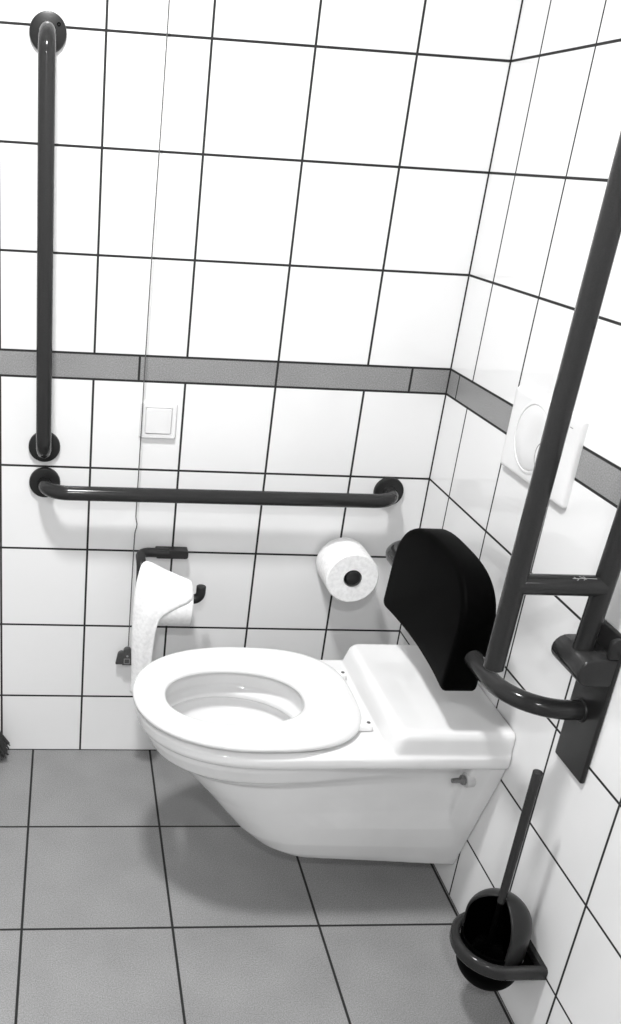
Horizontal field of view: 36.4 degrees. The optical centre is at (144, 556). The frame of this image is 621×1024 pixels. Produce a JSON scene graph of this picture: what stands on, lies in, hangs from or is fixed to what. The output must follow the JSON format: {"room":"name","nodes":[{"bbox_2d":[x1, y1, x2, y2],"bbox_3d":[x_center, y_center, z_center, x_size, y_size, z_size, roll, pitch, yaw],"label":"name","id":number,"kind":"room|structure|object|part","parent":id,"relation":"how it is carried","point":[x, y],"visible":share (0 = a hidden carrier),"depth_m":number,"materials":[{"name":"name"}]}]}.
{"room":"public restroom","nodes":[
{"label":"public restroom","id":0,"kind":"room"},
{"bbox_2d":[0,750,513,1023],"bbox_3d":[-0.425,1.128,1.039,2.500,0.100,3.100,1,24,-5],"label":"floor","id":1,"kind":"structure","parent":0,"point":[129,894],"depth_m":1.88,"materials":[{"name":"tile"}]},
{"bbox_2d":[0,731,9,759],"bbox_3d":[-0.450,-0.116,2.036,0.299,1.356,0.062,1,24,-5],"label":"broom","id":2,"kind":"object","parent":1,"relation":"on","point":[4,742],"visible":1,"depth_m":2.30,"materials":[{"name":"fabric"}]},
{"bbox_2d":[0,0,522,749],"bbox_3d":[-0.510,-0.626,1.895,2.400,2.400,0.100,1,24,-5],"label":"wall","id":3,"kind":"structure","parent":0,"point":[324,165],"depth_m":1.93,"materials":[{"name":"tile"}]},
{"bbox_2d":[28,11,66,461],"bbox_3d":[-0.198,-0.593,1.830,0.075,0.871,0.090,1,24,-5],"label":"grab rail","id":4,"kind":"object","parent":3,"relation":"attached to","point":[47,29],"visible":1,"depth_m":1.76,"materials":[{"name":"grey plastic"}]},
{"bbox_2d":[139,401,177,438],"bbox_3d":[0.030,-0.300,2.022,0.081,0.081,0.012,1,24,-5],"label":"light switch","id":5,"kind":"object","parent":3,"relation":"attached to","point":[159,419],"visible":0.98,"depth_m":2.02,"materials":[{"name":"white plastic"}]},
{"bbox_2d":[135,546,205,603],"bbox_3d":[0.059,0.042,2.133,0.163,0.111,0.093,1,24,-5],"label":"toilet paper holder","id":6,"kind":"object","parent":3,"relation":"attached to","point":[160,552],"visible":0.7,"depth_m":2.13,"materials":[{"name":"plastic"}]},
{"bbox_2d":[130,561,193,693],"bbox_3d":[0.035,0.160,2.143,0.136,0.340,0.111,1,24,-5],"label":"toilet roll","id":7,"kind":"object","parent":6,"relation":"hanging from","point":[162,597],"visible":0.9,"depth_m":2.07,"materials":[{"name":"paper"}]},
{"bbox_2d":[29,467,403,507],"bbox_3d":[0.175,-0.143,2.063,0.866,0.074,0.086,1,24,-5],"label":"grab rail","id":8,"kind":"object","parent":3,"relation":"attached to","point":[44,481],"visible":1,"depth_m":2.03,"materials":[{"name":"grey plastic"}]},
{"bbox_2d":[344,570,359,584],"bbox_3d":[0.473,0.027,2.146,0.060,0.060,0.118,1,24,-5],"label":"peg","id":9,"kind":"object","parent":3,"relation":"attached to","point":[352,577],"visible":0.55,"depth_m":2.09,"materials":[{"name":"plastic"}]},
{"bbox_2d":[316,537,378,601],"bbox_3d":[0.473,0.030,2.146,0.124,0.124,0.102,1,24,-5],"label":"toilet roll","id":10,"kind":"object","parent":9,"relation":"on","point":[336,558],"visible":0.97,"depth_m":2.11,"materials":[{"name":"paper"}]},
{"bbox_2d":[397,0,620,1023],"bbox_3d":[0.844,0.016,0.642,0.100,2.400,3.100,1,24,-5],"label":"wall","id":11,"kind":"structure","parent":0,"point":[559,128],"depth_m":1.61,"materials":[{"name":"tile"}]},
{"bbox_2d":[133,644,515,863],"bbox_3d":[0.316,0.436,1.903,0.701,0.408,0.364,1,24,-5],"label":"toilet","id":12,"kind":"object","parent":11,"relation":"attached to","point":[363,755],"visible":0.98,"depth_m":1.80,"materials":[{"name":"white ceramic"}]},
{"bbox_3d":[0.199,0.273,1.820,0.444,0.020,0.364,1,24,-5],"label":"seat","id":13,"kind":"part","parent":12,"relation":"part of","materials":[{"name":"white plastic"}]},
{"bbox_2d":[461,772,475,787],"bbox_3d":[0.623,0.429,1.766,0.016,0.029,0.029,-1,24,-11],"label":"washer","id":14,"kind":"object","parent":12,"relation":"in","point":[468,779],"depth_m":1.75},
{"bbox_2d":[384,528,587,722],"bbox_3d":[0.608,0.076,1.768,0.164,0.215,0.719,1,24,-5],"label":"support","id":15,"kind":"object","parent":11,"relation":"attached to","point":[438,589],"visible":0.98,"depth_m":1.65,"materials":[{"name":"grey plastic"}]},
{"bbox_2d":[384,528,495,690],"bbox_3d":[0.564,0.076,1.761,0.076,0.215,0.350,1,24,-5],"label":"cushion","id":16,"kind":"object","parent":15,"relation":"on","point":[441,593],"depth_m":1.68,"materials":[{"name":"black plastic"}]},
{"bbox_2d":[449,912,547,990],"bbox_3d":[0.615,0.723,1.648,0.140,0.104,0.144,1,24,-5],"label":"toilet brush holder","id":17,"kind":"object","parent":11,"relation":"attached to","point":[486,973],"visible":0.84,"depth_m":1.61,"materials":[{"name":"dark grey nylon"},{"name":"black plastic"}]},
{"bbox_3d":[0.617,0.723,1.648,0.111,0.104,0.111,1,24,-5],"label":"bowl","id":18,"kind":"part","parent":17,"relation":"part of","materials":[{"name":"black plastic"}]},
{"bbox_2d":[460,769,542,965],"bbox_3d":[0.635,0.545,1.577,0.092,0.444,0.112,-16,31,-38],"label":"toilet brush","id":19,"kind":"object","parent":17,"relation":"in","point":[500,903],"visible":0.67,"depth_m":1.58,"materials":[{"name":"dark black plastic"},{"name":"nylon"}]},
{"bbox_2d":[460,888,532,965],"bbox_3d":[0.633,0.636,1.617,0.085,0.105,0.112,-11,28,-30],"label":"hood","id":20,"kind":"object","parent":19,"relation":"attached to","point":[509,908],"depth_m":1.60,"materials":[{"name":"plastic"}]},
{"bbox_3d":[0.627,0.472,1.534,0.016,0.277,0.015,1,24,-5],"label":"handle","id":21,"kind":"part","parent":19,"relation":"part of","materials":[{"name":"grey plastic"}]},
{"bbox_3d":[0.682,0.692,1.639,0.010,0.026,0.130,1,24,-5],"label":"wall plate","id":22,"kind":"part","parent":17,"relation":"part of","materials":[{"name":"plastic"}]},
{"bbox_2d":[501,385,588,508],"bbox_3d":[0.701,-0.200,1.630,0.016,0.155,0.245,1,24,-5],"label":"flush plate","id":23,"kind":"object","parent":11,"relation":"attached to","point":[530,409],"visible":0.56,"depth_m":1.64,"materials":[{"name":"white plastic"}]},
{"bbox_2d":[483,131,620,783],"bbox_3d":[0.642,-0.137,1.294,0.192,1.062,0.087,1,24,-5],"label":"grab rail","id":24,"kind":"object","parent":11,"relation":"attached to","point":[592,655],"visible":1,"depth_m":1.35,"materials":[{"name":"grey plastic"}]},
{"bbox_3d":[0.710,0.228,1.463,0.008,0.266,0.087,1,24,-5],"label":"wall plate","id":25,"kind":"part","parent":24,"relation":"part of","materials":[{"name":"metal"}]},
{"bbox_3d":[-0.324,-1.135,-0.021,2.600,0.100,3.200,1,24,-5],"label":"ceiling","id":26,"kind":"structure","parent":0,"visible":0},
{"bbox_2d":[115,0,169,664],"bbox_3d":[0.025,-0.706,1.822,0.056,2.132,0.056,-12,28,-31],"label":"pull cord","id":27,"kind":"object","parent":26,"relation":"hanging from","point":[123,656],"visible":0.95,"depth_m":1.98,"materials":[{"name":"grey fabric"}]},
{"bbox_3d":[-0.059,0.247,2.251,0.023,0.036,0.009,1,24,-5],"label":"pull handle","id":28,"kind":"part","parent":27,"relation":"part of","materials":[{"name":"grey plastic"}]},
{"bbox_3d":[-0.042,0.243,2.243,0.023,0.048,0.010,1,24,-5],"label":"pull handle","id":29,"kind":"part","parent":27,"relation":"part of","materials":[{"name":"grey plastic"}]}
]}

